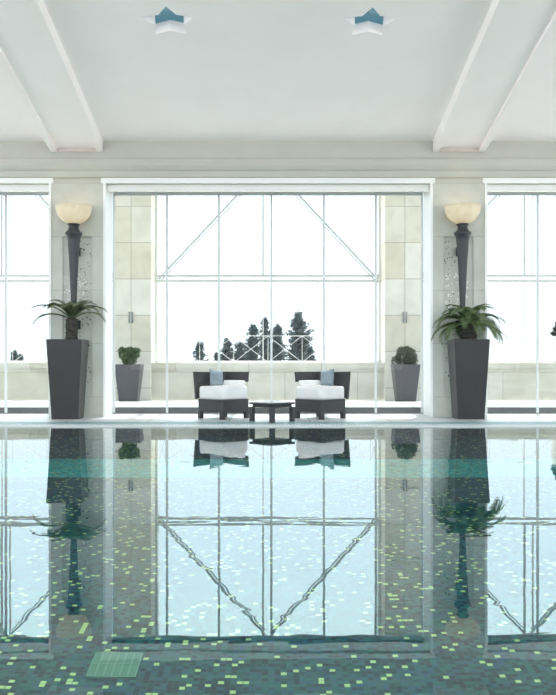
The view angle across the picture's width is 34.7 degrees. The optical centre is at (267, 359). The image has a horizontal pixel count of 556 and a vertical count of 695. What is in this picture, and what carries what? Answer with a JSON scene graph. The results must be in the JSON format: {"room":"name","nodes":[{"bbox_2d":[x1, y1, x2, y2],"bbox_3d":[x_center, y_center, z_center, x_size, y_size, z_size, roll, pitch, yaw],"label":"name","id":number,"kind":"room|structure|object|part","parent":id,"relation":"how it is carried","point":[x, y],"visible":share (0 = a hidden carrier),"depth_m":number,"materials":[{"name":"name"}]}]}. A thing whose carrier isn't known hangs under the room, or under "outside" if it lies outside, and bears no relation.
{"room":"indoor swimming pool","nodes":[
{"label":"indoor swimming pool","id":0,"kind":"room"},
{"bbox_2d":[115,196,158,399],"bbox_3d":[-2.785,-1.810,18.950,0.760,5.280,1.300,0,0,0],"label":"wall pier","id":1,"kind":"object","parent":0,"point":[134,215],"visible":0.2,"depth_m":18.30,"materials":[{"name":"beige stone"}]},
{"bbox_2d":[128,312,133,322],"bbox_3d":[-2.815,-0.875,18.270,0.110,0.230,0.058,0,0,0],"label":"wall fitting","id":2,"kind":"object","parent":1,"relation":"attached to","point":[130,314],"visible":1,"depth_m":18.29,"materials":[{"name":"metal"}]},
{"bbox_2d":[0,427,555,694],"bbox_3d":[0.000,0.850,4.035,14.400,0.001,14.470,0,0,0],"label":"water","id":3,"kind":"object","parent":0,"point":[134,560],"visible":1,"depth_m":3.77,"materials":[{"name":"teal liquid"}]},
{"bbox_2d":[0,0,555,140],"bbox_3d":[0.000,-4.007,9.000,18.200,1.632,8.000,0,0,0],"label":"ceiling","id":4,"kind":"structure","parent":0,"point":[234,70],"depth_m":11.03,"materials":[{"name":"paint"}]},
{"bbox_2d":[0,0,102,151],"bbox_3d":[-2.785,-3.871,8.990,0.760,1.683,7.980,0,0,0],"label":"beam","id":5,"kind":"structure","parent":4,"relation":"attached to","point":[33,57],"depth_m":10.88,"materials":[{"name":"paint"}]},
{"bbox_2d":[155,6,183,22],"bbox_3d":[-1.108,-3.904,9.898,0.647,0.128,0.615,0,0,0],"label":"skylight","id":6,"kind":"object","parent":4,"relation":"attached to","point":[166,14],"visible":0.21,"depth_m":10.03,"materials":[{"name":"teal glass"}]},
{"bbox_2d":[355,8,383,24],"bbox_3d":[1.138,-3.900,9.918,0.647,0.128,0.615,0,0,0],"label":"skylight","id":7,"kind":"object","parent":4,"relation":"attached to","point":[371,15],"visible":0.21,"depth_m":10.06,"materials":[{"name":"teal glass"}]},
{"bbox_2d":[433,0,555,151],"bbox_3d":[2.785,-3.871,8.990,0.760,1.683,7.980,0,0,0],"label":"beam","id":8,"kind":"structure","parent":4,"relation":"attached to","point":[513,35],"depth_m":10.71,"materials":[{"name":"paint"}]},
{"bbox_2d":[0,141,555,184],"bbox_3d":[0.000,-3.315,13.293,18.200,1.470,0.815,0,0,0],"label":"wall","id":9,"kind":"structure","parent":0,"point":[18,159],"depth_m":12.97,"materials":[{"name":"paint"}]},
{"bbox_2d":[0,185,48,191],"bbox_3d":[-5.570,-2.532,13.130,4.730,0.094,0.060,0,0,0],"label":"trim","id":10,"kind":"structure","parent":9,"relation":"attached to","point":[3,188],"depth_m":13.10,"materials":[{"name":"white paint"}]},
{"bbox_2d":[0,192,48,412],"bbox_3d":[-5.570,-0.874,13.620,4.740,3.408,0.040,0,0,0],"label":"window","id":11,"kind":"structure","parent":9,"relation":"in","point":[5,194],"depth_m":13.60,"materials":[{"name":"white metal"}]},
{"bbox_3d":[-5.570,-0.874,13.620,4.740,3.408,0.040,0,0,0],"label":"frame","id":12,"kind":"part","parent":11,"relation":"part of","materials":[{"name":"white metal"}]},
{"bbox_2d":[0,178,52,416],"bbox_3d":[-5.570,-0.913,13.279,4.870,3.483,0.602,0,0,0],"label":"door frame","id":13,"kind":"structure","parent":9,"relation":"attached to","point":[2,180],"depth_m":12.98,"materials":[{"name":"white paint"}]},
{"bbox_2d":[101,178,434,416],"bbox_3d":[0.000,-0.913,13.279,4.870,3.483,0.602,0,0,0],"label":"door frame","id":14,"kind":"structure","parent":9,"relation":"attached to","point":[107,196],"depth_m":12.98,"materials":[{"name":"white paint"}]},
{"bbox_2d":[107,185,428,191],"bbox_3d":[0.000,-2.532,13.130,4.730,0.094,0.060,0,0,0],"label":"trim","id":15,"kind":"structure","parent":9,"relation":"attached to","point":[110,188],"depth_m":13.10,"materials":[{"name":"white paint"}]},
{"bbox_2d":[57,148,478,151],"bbox_3d":[0.000,-3.060,12.982,6.170,0.050,0.035,0,0,0],"label":"trim","id":16,"kind":"structure","parent":9,"relation":"attached to","point":[58,149],"depth_m":12.96,"materials":[{"name":"white paint"}]},
{"bbox_2d":[113,192,422,412],"bbox_3d":[0.000,-0.874,13.620,4.740,3.408,0.040,0,0,0],"label":"window frame","id":17,"kind":"structure","parent":9,"relation":"in","point":[271,194],"depth_m":13.60,"materials":[{"name":"white metal"}]},
{"bbox_2d":[483,178,555,416],"bbox_3d":[5.570,-0.913,13.279,4.870,3.483,0.602,0,0,0],"label":"door frame","id":18,"kind":"structure","parent":9,"relation":"attached to","point":[485,180],"depth_m":12.98,"materials":[{"name":"white paint"}]},
{"bbox_2d":[487,185,555,191],"bbox_3d":[5.570,-2.532,13.130,4.730,0.094,0.060,0,0,0],"label":"trim","id":19,"kind":"structure","parent":9,"relation":"attached to","point":[490,188],"depth_m":13.10,"materials":[{"name":"white paint"}]},
{"bbox_2d":[487,192,555,412],"bbox_3d":[5.570,-0.874,13.620,4.740,3.408,0.040,0,0,0],"label":"window","id":20,"kind":"structure","parent":9,"relation":"in","point":[537,194],"depth_m":13.60,"materials":[{"name":"white metal"}]},
{"bbox_3d":[5.570,-0.874,13.620,4.740,3.408,0.040,0,0,0],"label":"frame","id":21,"kind":"part","parent":20,"relation":"part of","materials":[{"name":"white metal"}]},
{"bbox_2d":[0,368,555,399],"bbox_3d":[0.000,0.500,18.990,15.950,0.660,1.220,0,0,0],"label":"wall","id":22,"kind":"structure","parent":0,"point":[180,380],"depth_m":18.38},
{"bbox_2d":[0,363,47,367],"bbox_3d":[-5.570,0.115,18.965,4.810,0.110,1.270,0,0,0],"label":"coping","id":23,"kind":"object","parent":22,"relation":"on","point":[2,365],"visible":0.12,"depth_m":18.33},
{"bbox_2d":[0,196,48,362],"bbox_3d":[-5.570,-2.155,19.030,4.810,4.430,0.160,0,0,0],"label":"window frame","id":24,"kind":"structure","parent":23,"relation":"on","point":[41,197],"depth_m":18.96,"materials":[{"name":"metal"}]},
{"bbox_3d":[-5.675,-0.824,19.000,0.020,1.678,0.040,0,0,0],"label":"post","id":25,"kind":"part","parent":24,"relation":"part of","materials":[{"name":"metal"}]},
{"bbox_3d":[-5.675,-3.063,18.975,0.040,2.493,0.050,0,0,0],"label":"post","id":26,"kind":"part","parent":24,"relation":"part of","materials":[{"name":"metal"}]},
{"bbox_3d":[-5.497,-3.063,18.975,0.025,2.493,0.050,0,0,0],"label":"post","id":27,"kind":"part","parent":24,"relation":"part of","materials":[{"name":"metal"}]},
{"bbox_3d":[-5.570,-2.155,19.000,4.810,4.430,0.060,0,0,0],"label":"frame","id":28,"kind":"part","parent":24,"relation":"part of","materials":[{"name":"white metal"}]},
{"bbox_2d":[151,363,384,367],"bbox_3d":[0.000,0.115,18.965,4.810,0.110,1.270,0,0,0],"label":"coping","id":29,"kind":"object","parent":22,"relation":"on","point":[153,365],"visible":0.86,"depth_m":18.33},
{"bbox_2d":[159,336,374,360],"bbox_3d":[0.000,-0.234,19.435,4.779,0.589,0.038,0,0,0],"label":"railing","id":30,"kind":"object","parent":29,"relation":"on","point":[165,336],"visible":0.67,"depth_m":19.43,"materials":[{"name":"metal"}]},
{"bbox_2d":[155,196,380,362],"bbox_3d":[0.000,-2.155,19.030,4.810,4.430,0.160,0,0,0],"label":"window","id":31,"kind":"structure","parent":29,"relation":"on","point":[163,275],"depth_m":18.97,"materials":[{"name":"metal"}]},
{"bbox_3d":[-0.105,-3.063,18.975,0.040,2.493,0.050,0,0,0],"label":"post","id":32,"kind":"part","parent":31,"relation":"part of","materials":[{"name":"metal"}]},
{"bbox_3d":[-0.105,-0.824,19.000,0.020,1.678,0.040,0,0,0],"label":"post","id":33,"kind":"part","parent":31,"relation":"part of","materials":[{"name":"metal"}]},
{"bbox_2d":[488,363,555,367],"bbox_3d":[5.570,0.115,18.965,4.810,0.110,1.270,0,0,0],"label":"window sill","id":34,"kind":"structure","parent":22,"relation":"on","point":[490,365],"depth_m":18.33,"materials":[{"name":"beige stone"}]},
{"bbox_2d":[489,336,549,360],"bbox_3d":[5.570,-0.234,19.426,4.779,0.589,0.020,0,0,0],"label":"railing","id":35,"kind":"object","parent":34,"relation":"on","point":[489,336],"visible":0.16,"depth_m":19.43,"materials":[{"name":"metal"}]},
{"bbox_2d":[487,196,555,362],"bbox_3d":[5.570,-2.155,19.030,4.810,4.430,0.160,0,0,0],"label":"window frame","id":36,"kind":"structure","parent":34,"relation":"on","point":[494,197],"depth_m":18.96,"materials":[{"name":"metal"}]},
{"bbox_3d":[5.570,-2.155,19.000,4.810,4.430,0.060,0,0,0],"label":"frame","id":37,"kind":"part","parent":36,"relation":"part of","materials":[{"name":"white metal"}]},
{"bbox_3d":[5.465,-0.824,19.000,0.020,1.678,0.040,0,0,0],"label":"post","id":38,"kind":"part","parent":36,"relation":"part of","materials":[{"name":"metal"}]},
{"bbox_3d":[5.465,-3.063,18.975,0.040,2.493,0.050,0,0,0],"label":"post","id":39,"kind":"part","parent":36,"relation":"part of","materials":[{"name":"metal"}]},
{"bbox_3d":[5.643,-3.063,18.975,0.025,2.493,0.050,0,0,0],"label":"post","id":40,"kind":"part","parent":36,"relation":"part of","materials":[{"name":"metal"}]},
{"bbox_2d":[550,322,555,362],"bbox_3d":[6.139,-0.404,18.615,0.420,0.928,0.400,0,0,31],"label":"tree","id":41,"kind":"object","parent":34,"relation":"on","point":[553,343],"visible":1,"depth_m":18.57,"materials":[{"name":"white ceramic"}]},
{"bbox_3d":[6.130,-0.220,18.620,0.400,0.560,0.400,0,0,0],"label":"pot","id":42,"kind":"part","parent":41,"relation":"part of","materials":[{"name":"white ceramic"}]},
{"bbox_2d":[0,414,555,421],"bbox_3d":[0.000,0.890,4.360,18.200,0.120,18.720,0,0,0],"label":"floor","id":43,"kind":"structure","parent":0,"point":[3,417],"depth_m":12.63,"materials":[{"name":"tile"}]},
{"bbox_2d":[46,339,88,418],"bbox_3d":[-2.845,0.270,12.650,0.499,1.120,0.499,0,0,0],"label":"planter","id":44,"kind":"object","parent":43,"relation":"on","point":[67,359],"visible":1,"depth_m":12.43,"materials":[{"name":"ceramic"}]},
{"bbox_2d":[30,299,107,338],"bbox_3d":[-2.816,-0.543,12.646,1.115,0.616,0.669,0,0,0],"label":"potted palm","id":45,"kind":"object","parent":44,"relation":"on","point":[71,324],"visible":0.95,"depth_m":12.58,"materials":[{"name":"green plant"}]},
{"bbox_2d":[51,183,102,416],"bbox_3d":[-2.785,-0.875,13.350,0.760,3.410,0.700,0,0,0],"label":"pillar","id":46,"kind":"structure","parent":43,"relation":"on","point":[90,266],"depth_m":13.00,"materials":[{"name":"white stone"}]},
{"bbox_2d":[55,203,91,328],"bbox_3d":[-2.785,-1.326,12.764,0.516,1.772,0.524,0,0,0],"label":"lamp","id":47,"kind":"object","parent":46,"relation":"attached to","point":[74,214],"visible":0.88,"depth_m":12.69,"materials":[{"name":"brown metal"}]},
{"bbox_3d":[-2.785,-2.081,12.760,0.516,0.262,0.516,0,0,0],"label":"lamp shade","id":48,"kind":"part","parent":47,"relation":"part of","materials":[{"name":"beige glass"}]},
{"bbox_2d":[193,372,248,419],"bbox_3d":[-0.637,0.497,12.765,0.624,0.665,0.629,0,0,-45],"label":"wicker armchair","id":49,"kind":"object","parent":43,"relation":"on","point":[231,396],"visible":0.93,"depth_m":12.59,"materials":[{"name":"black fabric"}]},
{"bbox_3d":[-0.960,0.779,12.700,0.059,0.102,0.059,0,0,45],"label":"leg","id":50,"kind":"part","parent":49,"relation":"part of","materials":[{"name":"wicker"}]},
{"bbox_3d":[-0.901,0.362,12.891,0.077,0.394,0.424,0,0,45],"label":"panel","id":51,"kind":"part","parent":49,"relation":"part of","materials":[{"name":"wicker"}]},
{"bbox_2d":[209,369,222,385],"bbox_3d":[-0.745,0.260,12.860,0.281,0.275,0.116,0,0,-42],"label":"throw pillow","id":52,"kind":"object","parent":49,"relation":"on","point":[216,376],"visible":0.97,"depth_m":12.81,"materials":[{"name":"blue fabric"}]},
{"bbox_3d":[-0.635,0.779,12.375,0.059,0.102,0.059,0,0,45],"label":"leg","id":53,"kind":"part","parent":49,"relation":"part of","materials":[{"name":"wicker"}]},
{"bbox_3d":[-0.635,0.642,12.700,0.523,0.175,0.523,0,0,45],"label":"seat frame","id":54,"kind":"part","parent":49,"relation":"part of","materials":[{"name":"wicker"}]},
{"bbox_2d":[200,385,246,399],"bbox_3d":[-0.635,0.459,12.700,0.534,0.192,0.534,0,0,-45],"label":"seat cushion","id":55,"kind":"object","parent":49,"relation":"on","point":[207,392],"depth_m":12.51,"materials":[{"name":"white fabric"}]},
{"bbox_2d":[223,380,244,385],"bbox_3d":[-0.488,0.334,12.847,0.403,0.088,0.085,0,0,45],"label":"cushion","id":56,"kind":"object","parent":49,"relation":"on","point":[226,382],"depth_m":12.79,"materials":[{"name":"white fabric"}]},
{"bbox_3d":[-0.310,0.779,12.700,0.059,0.102,0.059,0,0,45],"label":"leg","id":57,"kind":"part","parent":49,"relation":"part of","materials":[{"name":"wicker"}]},
{"bbox_2d":[249,401,294,422],"bbox_3d":[0.055,0.699,12.020,0.446,0.262,0.446,0,0,45],"label":"side table","id":58,"kind":"object","parent":43,"relation":"on","point":[271,405],"visible":1,"depth_m":11.94,"materials":[{"name":"wood"}]},
{"bbox_3d":[-0.215,0.730,12.020,0.057,0.200,0.057,0,0,45],"label":"leg","id":59,"kind":"part","parent":58,"relation":"part of","materials":[{"name":"wood"}]},
{"bbox_3d":[0.055,0.730,11.750,0.057,0.200,0.057,0,0,45],"label":"leg","id":60,"kind":"part","parent":58,"relation":"part of","materials":[{"name":"wood"}]},
{"bbox_3d":[0.325,0.730,12.020,0.057,0.200,0.057,0,0,45],"label":"leg","id":61,"kind":"part","parent":58,"relation":"part of","materials":[{"name":"wood"}]},
{"bbox_2d":[295,371,350,419],"bbox_3d":[0.747,0.497,12.765,0.630,0.665,0.623,0,0,-45],"label":"wicker armchair","id":62,"kind":"object","parent":43,"relation":"on","point":[311,396],"visible":0.93,"depth_m":12.60,"materials":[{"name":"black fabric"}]},
{"bbox_3d":[0.420,0.779,12.700,0.059,0.102,0.059,0,0,45],"label":"leg","id":63,"kind":"part","parent":62,"relation":"part of","materials":[{"name":"wicker"}]},
{"bbox_2d":[299,380,319,385],"bbox_3d":[0.598,0.334,12.847,0.403,0.088,0.085,0,0,-45],"label":"cushion","id":64,"kind":"object","parent":62,"relation":"on","point":[301,382],"depth_m":12.79,"materials":[{"name":"white fabric"}]},
{"bbox_3d":[0.745,0.642,12.700,0.523,0.175,0.523,0,0,45],"label":"seat frame","id":65,"kind":"part","parent":62,"relation":"part of","materials":[{"name":"wicker"}]},
{"bbox_2d":[296,385,343,399],"bbox_3d":[0.745,0.459,12.700,0.534,0.192,0.534,0,0,45],"label":"seat cushion","id":66,"kind":"object","parent":62,"relation":"on","point":[303,392],"depth_m":12.51,"materials":[{"name":"white fabric"}]},
{"bbox_3d":[0.745,0.779,12.375,0.059,0.102,0.059,0,0,45],"label":"leg","id":67,"kind":"part","parent":62,"relation":"part of","materials":[{"name":"wicker"}]},
{"bbox_2d":[320,369,333,385],"bbox_3d":[0.855,0.260,12.860,0.281,0.275,0.116,0,0,42],"label":"throw pillow","id":68,"kind":"object","parent":62,"relation":"on","point":[327,376],"visible":0.96,"depth_m":12.81,"materials":[{"name":"blue fabric"}]},
{"bbox_3d":[1.011,0.362,12.891,0.424,0.394,0.077,0,0,45],"label":"panel","id":69,"kind":"part","parent":62,"relation":"part of","materials":[{"name":"wicker"}]},
{"bbox_3d":[1.070,0.779,12.700,0.059,0.102,0.059,0,0,45],"label":"leg","id":70,"kind":"part","parent":62,"relation":"part of","materials":[{"name":"wicker"}]},
{"bbox_2d":[433,183,484,416],"bbox_3d":[2.785,-0.875,13.350,0.760,3.410,0.700,0,0,0],"label":"pillar","id":71,"kind":"structure","parent":43,"relation":"on","point":[445,260],"depth_m":13.00,"materials":[{"name":"white stone"}]},
{"bbox_2d":[444,203,480,328],"bbox_3d":[2.790,-1.326,12.764,0.516,1.772,0.524,0,0,0],"label":"lamp","id":72,"kind":"object","parent":71,"relation":"attached to","point":[462,214],"visible":0.9,"depth_m":12.69,"materials":[{"name":"brown metal"}]},
{"bbox_3d":[2.790,-2.081,12.760,0.516,0.262,0.516,0,0,0],"label":"lamp shade","id":73,"kind":"part","parent":72,"relation":"part of","materials":[{"name":"beige glass"}]},
{"bbox_2d":[447,339,489,418],"bbox_3d":[2.845,0.270,12.650,0.499,1.120,0.499,0,0,0],"label":"planter","id":74,"kind":"object","parent":43,"relation":"on","point":[468,359],"visible":0.96,"depth_m":12.43,"materials":[{"name":"ceramic"}]},
{"bbox_2d":[431,303,506,345],"bbox_3d":[2.873,-0.497,12.591,1.072,0.614,0.896,0,0,-10],"label":"potted palm","id":75,"kind":"object","parent":74,"relation":"on","point":[471,318],"visible":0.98,"depth_m":12.54,"materials":[{"name":"green plant"}]},
{"bbox_2d":[0,401,555,407],"bbox_3d":[0.000,0.797,14.650,18.200,0.145,1.800,0,0,0],"label":"step","id":76,"kind":"structure","parent":0,"point":[10,404],"depth_m":14.50,"materials":[{"name":"stone"}]},
{"bbox_2d":[0,408,555,413],"bbox_3d":[0.000,0.792,13.735,18.200,0.115,0.030,0,0,0],"label":"trim","id":77,"kind":"structure","parent":76,"relation":"attached to","point":[2,410],"depth_m":13.72,"materials":[{"name":"stone"}]},
{"bbox_2d":[0,422,555,423],"bbox_3d":[0.000,0.890,11.752,14.400,0.120,0.455,0,0,0],"label":"kerb","id":78,"kind":"object","parent":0,"point":[0,422],"visible":0.25,"depth_m":11.63,"materials":[{"name":"stone"}]},
{"bbox_2d":[0,400,555,400],"bbox_3d":[0.000,0.890,16.935,18.200,0.120,2.770,0,0,0],"label":"floor","id":79,"kind":"structure","parent":0,"point":[0,400],"depth_m":18.24,"materials":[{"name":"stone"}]},
{"bbox_2d":[115,364,143,400],"bbox_3d":[-2.745,0.458,17.600,0.514,0.745,0.514,0,0,0],"label":"planter","id":80,"kind":"object","parent":79,"relation":"on","point":[128,376],"visible":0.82,"depth_m":17.38,"materials":[{"name":"ceramic"}]},
{"bbox_2d":[118,346,140,363],"bbox_3d":[-2.740,-0.053,17.600,0.422,0.459,0.398,0,0,43],"label":"leafy bush","id":81,"kind":"object","parent":80,"relation":"in","point":[130,355],"visible":0.92,"depth_m":17.54,"materials":[{"name":"green plant"}]},
{"bbox_2d":[391,364,419,400],"bbox_3d":[2.715,0.458,17.600,0.514,0.745,0.514,0,0,0],"label":"planter","id":82,"kind":"object","parent":79,"relation":"on","point":[405,377],"visible":0.9,"depth_m":17.38,"materials":[{"name":"ceramic"}]},
{"bbox_2d":[391,346,417,363],"bbox_3d":[2.694,-0.060,17.598,0.550,0.478,0.487,0,0,0],"label":"round bush","id":83,"kind":"object","parent":82,"relation":"in","point":[406,359],"visible":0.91,"depth_m":17.52,"materials":[{"name":"green plant"}]},
{"bbox_2d":[377,196,420,399],"bbox_3d":[2.785,-1.810,18.950,0.760,5.280,1.300,0,0,0],"label":"wall pier","id":84,"kind":"object","parent":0,"point":[400,215],"visible":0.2,"depth_m":18.30,"materials":[{"name":"beige stone"}]},
{"bbox_2d":[402,312,406,322],"bbox_3d":[2.810,-0.875,18.270,0.110,0.230,0.058,0,0,0],"label":"wall fitting","id":85,"kind":"object","parent":84,"relation":"attached to","point":[404,314],"visible":1,"depth_m":18.29,"materials":[{"name":"metal"}]},
{"bbox_3d":[0.000,0.906,11.395,14.400,0.088,0.250,0,0,0],"label":"floor","id":86,"kind":"structure","parent":0,"visible":0},
{"bbox_2d":[0,424,555,426],"bbox_3d":[0.000,0.847,11.392,14.400,0.030,0.267,0,0,0],"label":"floor vent","id":87,"kind":"object","parent":86,"relation":"in","point":[1,425],"visible":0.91,"depth_m":11.37,"materials":[{"name":"metal"}]},
{"label":"outside","id":88,"kind":"structure","parent":0,"visible":0},
{"bbox_3d":[0.000,7.050,104.850,300.000,0.400,170.300,0,0,0],"label":"ground","id":89,"kind":"structure","parent":88,"visible":0},
{"bbox_2d":[10,350,19,360],"bbox_3d":[-16.211,3.058,56.997,0.878,7.585,0.852,0,0,0],"label":"conifer tree","id":90,"kind":"object","parent":89,"relation":"on","point":[14,355],"visible":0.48,"depth_m":56.88,"materials":[{"name":"green plant"}]},
{"bbox_2d":[18,353,23,360],"bbox_3d":[-18.624,3.159,66.993,0.747,7.384,0.770,0,0,-41],"label":"conifer tree","id":91,"kind":"object","parent":89,"relation":"on","point":[21,358],"visible":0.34,"depth_m":66.91,"materials":[{"name":"green plant"}]},
{"bbox_2d":[191,340,209,360],"bbox_3d":[-4.427,2.771,57.894,1.744,8.165,1.517,0,0,21],"label":"conifer tree","id":92,"kind":"object","parent":89,"relation":"on","point":[202,354],"visible":0.3,"depth_m":57.85,"materials":[{"name":"green plant"}]},
{"bbox_2d":[212,352,217,360],"bbox_3d":[-4.050,3.084,70.054,1.102,7.544,0.911,0,0,29],"label":"conifer tree","id":93,"kind":"object","parent":89,"relation":"on","point":[216,353],"visible":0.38,"depth_m":69.92,"materials":[{"name":"green plant"}]},
{"bbox_2d":[220,338,235,360],"bbox_3d":[-2.854,2.643,62.024,1.425,8.418,1.401,0,0,-37],"label":"conifer tree","id":94,"kind":"object","parent":89,"relation":"on","point":[226,351],"visible":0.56,"depth_m":61.87,"materials":[{"name":"green plant"}]},
{"bbox_2d":[232,341,248,360],"bbox_3d":[-2.309,2.606,74.133,2.006,8.493,2.174,0,0,-29],"label":"conifer tree","id":95,"kind":"object","parent":89,"relation":"on","point":[238,346],"visible":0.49,"depth_m":73.66,"materials":[{"name":"green plant"}]},
{"bbox_2d":[241,322,262,360],"bbox_3d":[-1.067,2.142,60.005,1.538,9.419,1.753,0,0,0],"label":"conifer tree","id":96,"kind":"object","parent":89,"relation":"on","point":[253,340],"visible":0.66,"depth_m":59.80,"materials":[{"name":"green plant"}]},
{"bbox_2d":[258,316,269,360],"bbox_3d":[-0.276,1.772,66.957,1.674,10.161,1.661,0,0,27],"label":"conifer tree","id":97,"kind":"object","parent":89,"relation":"on","point":[266,332],"visible":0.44,"depth_m":66.79,"materials":[{"name":"green plant"}]},
{"bbox_2d":[265,324,288,360],"bbox_3d":[0.624,2.191,58.979,1.495,9.322,1.612,0,0,18],"label":"conifer tree","id":98,"kind":"object","parent":89,"relation":"on","point":[277,335],"visible":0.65,"depth_m":58.83,"materials":[{"name":"green plant"}]},
{"bbox_2d":[285,310,314,360],"bbox_3d":[2.155,1.636,62.965,2.329,10.433,2.489,0,0,3],"label":"conifer tree","id":99,"kind":"object","parent":89,"relation":"on","point":[298,348],"visible":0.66,"depth_m":62.67,"materials":[{"name":"green plant"}]},
{"bbox_2d":[302,346,317,360],"bbox_3d":[2.629,2.973,55.964,1.131,7.754,1.174,0,0,33],"label":"conifer tree","id":100,"kind":"object","parent":89,"relation":"on","point":[309,351],"visible":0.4,"depth_m":55.89,"materials":[{"name":"green plant"}]}
]}

